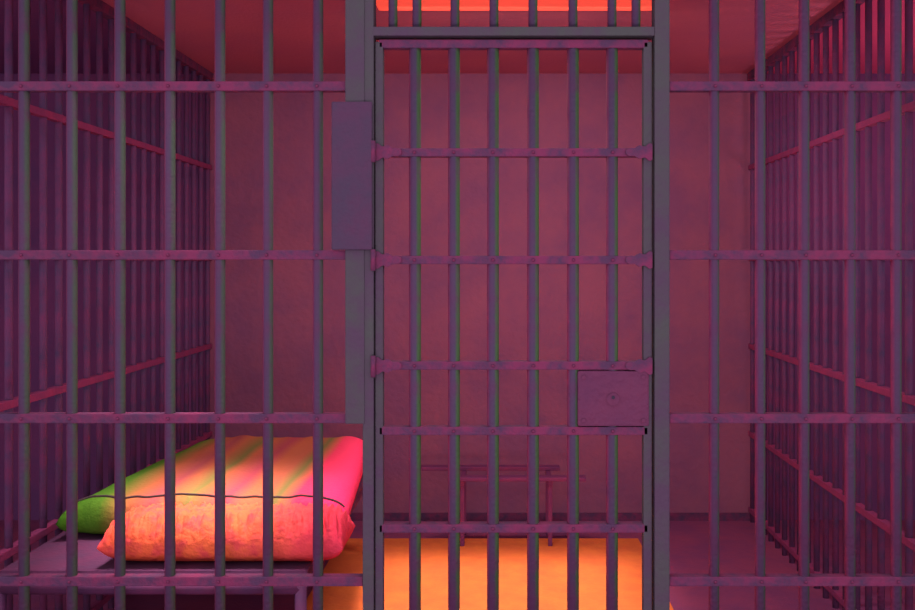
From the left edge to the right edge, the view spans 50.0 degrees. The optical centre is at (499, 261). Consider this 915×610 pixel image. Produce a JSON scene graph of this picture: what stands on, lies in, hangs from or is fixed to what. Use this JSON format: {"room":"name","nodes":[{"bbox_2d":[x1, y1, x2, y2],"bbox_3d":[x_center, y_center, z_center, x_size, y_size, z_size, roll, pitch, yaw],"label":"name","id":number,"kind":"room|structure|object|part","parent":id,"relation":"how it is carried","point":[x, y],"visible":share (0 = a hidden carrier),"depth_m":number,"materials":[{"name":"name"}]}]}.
{"room":"prison interior","nodes":[
{"label":"prison interior","id":0,"kind":"room"},
{"bbox_2d":[0,74,914,519],"bbox_3d":[-0.100,0.185,5.260,6.600,2.370,0.120,0,0,0],"label":"wall","id":1,"kind":"structure","parent":0,"point":[292,112],"depth_m":5.20,"materials":[{"name":"paint"}]},
{"bbox_2d":[350,513,749,520],"bbox_3d":[-0.105,1.350,5.192,2.870,0.040,0.015,0,0,0],"label":"baseboard","id":2,"kind":"structure","parent":1,"relation":"attached to","point":[354,516],"depth_m":5.18,"materials":[{"name":"paint"}]},
{"bbox_2d":[0,0,914,73],"bbox_3d":[-0.100,-1.050,4.010,6.800,0.100,2.620,0,0,0],"label":"ceiling","id":3,"kind":"structure","parent":0,"point":[195,19],"depth_m":4.35,"materials":[{"name":"paint"}]},
{"bbox_2d":[376,0,651,10],"bbox_3d":[0.080,-0.985,3.640,1.120,0.030,0.320,0,0,0],"label":"recessed light","id":4,"kind":"object","parent":3,"relation":"in","point":[382,5],"visible":0.55,"depth_m":3.71,"materials":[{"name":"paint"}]},
{"bbox_2d":[0,520,914,609],"bbox_3d":[-0.100,1.420,2.950,6.600,0.100,4.700,0,0,0],"label":"floor","id":5,"kind":"structure","parent":0,"point":[689,540],"depth_m":4.41,"materials":[{"name":"concrete"}]},
{"bbox_2d":[0,0,212,609],"bbox_3d":[-1.540,0.185,3.999,0.040,2.370,2.398,0,0,0],"label":"divider","id":6,"kind":"object","parent":5,"relation":"on","point":[102,10],"visible":0.59,"depth_m":3.76,"materials":[{"name":"paint"}]},
{"bbox_3d":[-1.540,1.310,3.999,0.028,0.026,2.398,0,0,0],"label":"horizontal rail","id":7,"kind":"part","parent":6,"relation":"part of","materials":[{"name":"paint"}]},
{"bbox_3d":[-1.540,0.908,3.999,0.028,0.026,2.398,0,0,0],"label":"horizontal rail","id":8,"kind":"part","parent":6,"relation":"part of","materials":[{"name":"paint"}]},
{"bbox_3d":[-1.540,0.445,3.999,0.028,0.026,2.398,0,0,0],"label":"horizontal rail","id":9,"kind":"part","parent":6,"relation":"part of","materials":[{"name":"paint"}]},
{"bbox_3d":[-1.540,-0.500,3.999,0.028,0.026,2.398,0,0,0],"label":"horizontal rail","id":10,"kind":"part","parent":6,"relation":"part of","materials":[{"name":"metal"}]},
{"bbox_3d":[-1.540,-0.020,3.999,0.028,0.026,2.398,0,0,0],"label":"horizontal rail","id":11,"kind":"part","parent":6,"relation":"part of","materials":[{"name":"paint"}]},
{"bbox_2d":[0,0,362,609],"bbox_3d":[-0.957,0.185,2.797,1.134,2.370,0.040,0,0,0],"label":"bars","id":12,"kind":"object","parent":5,"relation":"on","point":[23,579],"visible":0.98,"depth_m":2.79,"materials":[{"name":"paint"}]},
{"bbox_3d":[-0.955,0.445,2.800,1.130,0.027,0.034,0,0,0],"label":"horizontal rail","id":13,"kind":"part","parent":12,"relation":"part of","materials":[{"name":"metal"}]},
{"bbox_3d":[-0.955,-0.020,2.800,1.130,0.027,0.034,0,0,0],"label":"horizontal rail","id":14,"kind":"part","parent":12,"relation":"part of","materials":[{"name":"metal"}]},
{"bbox_3d":[-0.955,-0.500,2.800,1.130,0.027,0.034,0,0,0],"label":"horizontal rail","id":15,"kind":"part","parent":12,"relation":"part of","materials":[{"name":"metal"}]},
{"bbox_3d":[-0.955,0.908,2.800,1.130,0.027,0.034,0,0,0],"label":"horizontal rail","id":16,"kind":"part","parent":12,"relation":"part of","materials":[{"name":"metal"}]},
{"bbox_2d":[0,489,362,609],"bbox_3d":[-1.035,1.159,3.710,0.926,0.423,1.656,0,0,0],"label":"frame","id":17,"kind":"object","parent":5,"relation":"on","point":[300,592],"visible":0.05,"depth_m":2.88,"materials":[{"name":"metal"}]},
{"bbox_3d":[-1.480,1.163,2.900,0.036,0.415,0.036,0,0,0],"label":"leg","id":18,"kind":"part","parent":17,"relation":"part of","materials":[{"name":"metal"}]},
{"bbox_3d":[-1.035,0.965,2.900,0.890,0.036,0.036,0,0,0],"label":"rail","id":19,"kind":"part","parent":17,"relation":"part of","materials":[{"name":"metal"}]},
{"bbox_2d":[0,474,362,572],"bbox_3d":[-1.030,0.931,3.705,0.920,0.032,1.590,0,0,0],"label":"mattress","id":20,"kind":"object","parent":17,"relation":"on","point":[50,557],"visible":0.17,"depth_m":2.96,"materials":[{"name":"grey fabric"}]},
{"bbox_2d":[56,435,362,533],"bbox_3d":[-0.988,0.842,3.835,0.966,0.143,1.270,0,0,0],"label":"blanket","id":21,"kind":"object","parent":20,"relation":"on","point":[292,456],"visible":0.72,"depth_m":3.55,"materials":[{"name":"fabric"}]},
{"bbox_2d":[96,501,354,560],"bbox_3d":[-0.835,0.834,3.045,0.735,0.160,0.250,0,0,0],"label":"pillow","id":22,"kind":"object","parent":20,"relation":"on","point":[292,523],"visible":0.79,"depth_m":2.94,"materials":[{"name":"fabric"}]},
{"bbox_3d":[-0.590,1.163,2.900,0.036,0.415,0.036,0,0,0],"label":"leg","id":23,"kind":"part","parent":17,"relation":"part of","materials":[{"name":"metal"}]},
{"bbox_3d":[-0.590,0.965,3.710,0.036,0.036,1.620,0,0,0],"label":"rail","id":24,"kind":"part","parent":17,"relation":"part of","materials":[{"name":"metal"}]},
{"bbox_2d":[307,538,673,609],"bbox_3d":[-0.050,1.363,3.840,1.460,0.011,1.960,0,0,0],"label":"light patch","id":25,"kind":"object","parent":5,"relation":"on","point":[434,551],"visible":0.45,"depth_m":4.26,"materials":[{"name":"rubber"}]},
{"bbox_2d":[332,0,669,609],"bbox_3d":[0.003,0.185,2.792,0.954,2.370,0.075,0,0,0],"label":"door frame","id":26,"kind":"structure","parent":5,"relation":"on","point":[353,120],"depth_m":2.77,"materials":[{"name":"paint"}]},
{"bbox_3d":[-0.410,-0.271,2.773,0.054,1.457,0.015,0,0,0],"label":"plate","id":27,"kind":"part","parent":26,"relation":"part of","materials":[{"name":"paint"}]},
{"bbox_2d":[371,40,651,609],"bbox_3d":[0.033,0.354,2.794,0.797,1.972,0.068,0,0,-2],"label":"door","id":28,"kind":"structure","parent":26,"relation":"attached to","point":[611,397],"depth_m":2.78,"materials":[{"name":"paint"}]},
{"bbox_3d":[0.039,0.757,2.800,0.766,0.024,0.036,0,0,0],"label":"horizontal rail","id":29,"kind":"part","parent":28,"relation":"part of","materials":[{"name":"metal"}]},
{"bbox_3d":[0.039,0.480,2.800,0.766,0.024,0.036,0,0,0],"label":"horizontal rail","id":30,"kind":"part","parent":28,"relation":"part of","materials":[{"name":"metal"}]},
{"bbox_3d":[0.039,0.294,2.800,0.766,0.024,0.036,0,0,0],"label":"horizontal rail","id":31,"kind":"part","parent":28,"relation":"part of","materials":[{"name":"metal"}]},
{"bbox_3d":[0.039,-0.006,2.800,0.766,0.024,0.036,0,0,0],"label":"horizontal rail","id":32,"kind":"part","parent":28,"relation":"part of","materials":[{"name":"metal"}]},
{"bbox_3d":[0.039,-0.311,2.800,0.766,0.024,0.036,0,0,0],"label":"horizontal rail","id":33,"kind":"part","parent":28,"relation":"part of","materials":[{"name":"metal"}]},
{"bbox_3d":[0.039,-0.620,2.800,0.766,0.024,0.036,0,0,0],"label":"horizontal rail","id":34,"kind":"part","parent":28,"relation":"part of","materials":[{"name":"metal"}]},
{"bbox_3d":[0.320,0.389,2.774,0.036,0.036,0.006,0,0,0],"label":"keyhole plate","id":35,"kind":"part","parent":28,"relation":"part of","materials":[{"name":"paint"}]},
{"bbox_2d":[421,465,585,545],"bbox_3d":[-0.010,1.198,4.810,0.840,0.345,0.300,0,0,0],"label":"bench","id":36,"kind":"object","parent":5,"relation":"on","point":[548,478],"visible":0.84,"depth_m":4.68,"materials":[{"name":"metal"}]},
{"bbox_3d":[-0.180,1.206,4.690,0.020,0.303,0.020,0,0,0],"label":"leg","id":37,"kind":"part","parent":36,"relation":"part of","materials":[{"name":"metal"}]},
{"bbox_3d":[-0.180,1.212,4.930,0.020,0.315,0.020,0,0,0],"label":"leg","id":38,"kind":"part","parent":36,"relation":"part of","materials":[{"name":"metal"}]},
{"bbox_3d":[0.240,1.212,4.930,0.020,0.315,0.020,0,0,0],"label":"leg","id":39,"kind":"part","parent":36,"relation":"part of","materials":[{"name":"metal"}]},
{"bbox_3d":[0.240,1.206,4.690,0.020,0.303,0.020,0,0,0],"label":"leg","id":40,"kind":"part","parent":36,"relation":"part of","materials":[{"name":"metal"}]},
{"bbox_2d":[670,0,914,609],"bbox_3d":[0.896,0.185,2.797,0.829,2.370,0.040,0,0,0],"label":"bars","id":41,"kind":"object","parent":5,"relation":"on","point":[849,579],"visible":0.98,"depth_m":2.79,"materials":[{"name":"paint"}]},
{"bbox_3d":[0.896,0.908,2.800,0.829,0.027,0.034,0,0,0],"label":"horizontal rail","id":42,"kind":"part","parent":41,"relation":"part of","materials":[{"name":"metal"}]},
{"bbox_3d":[0.896,0.445,2.800,0.829,0.027,0.034,0,0,0],"label":"horizontal rail","id":43,"kind":"part","parent":41,"relation":"part of","materials":[{"name":"metal"}]},
{"bbox_3d":[0.896,-0.020,2.800,0.829,0.027,0.034,0,0,0],"label":"horizontal rail","id":44,"kind":"part","parent":41,"relation":"part of","materials":[{"name":"metal"}]},
{"bbox_3d":[0.896,-0.500,2.800,0.829,0.027,0.034,0,0,0],"label":"horizontal rail","id":45,"kind":"part","parent":41,"relation":"part of","materials":[{"name":"metal"}]},
{"bbox_2d":[747,0,914,609],"bbox_3d":[1.330,0.185,3.999,0.040,2.370,2.398,0,0,0],"label":"divider","id":46,"kind":"object","parent":5,"relation":"on","point":[831,18],"visible":0.77,"depth_m":3.87,"materials":[{"name":"paint"}]},
{"bbox_3d":[1.330,1.310,3.999,0.028,0.026,2.398,0,0,0],"label":"horizontal rail","id":47,"kind":"part","parent":46,"relation":"part of","materials":[{"name":"metal"}]},
{"bbox_3d":[1.330,0.908,3.999,0.028,0.026,2.398,0,0,0],"label":"horizontal rail","id":48,"kind":"part","parent":46,"relation":"part of","materials":[{"name":"metal"}]},
{"bbox_3d":[1.330,0.445,3.999,0.028,0.026,2.398,0,0,0],"label":"horizontal rail","id":49,"kind":"part","parent":46,"relation":"part of","materials":[{"name":"metal"}]},
{"bbox_3d":[1.330,-0.500,3.999,0.028,0.026,2.398,0,0,0],"label":"horizontal rail","id":50,"kind":"part","parent":46,"relation":"part of","materials":[{"name":"paint"}]}
]}

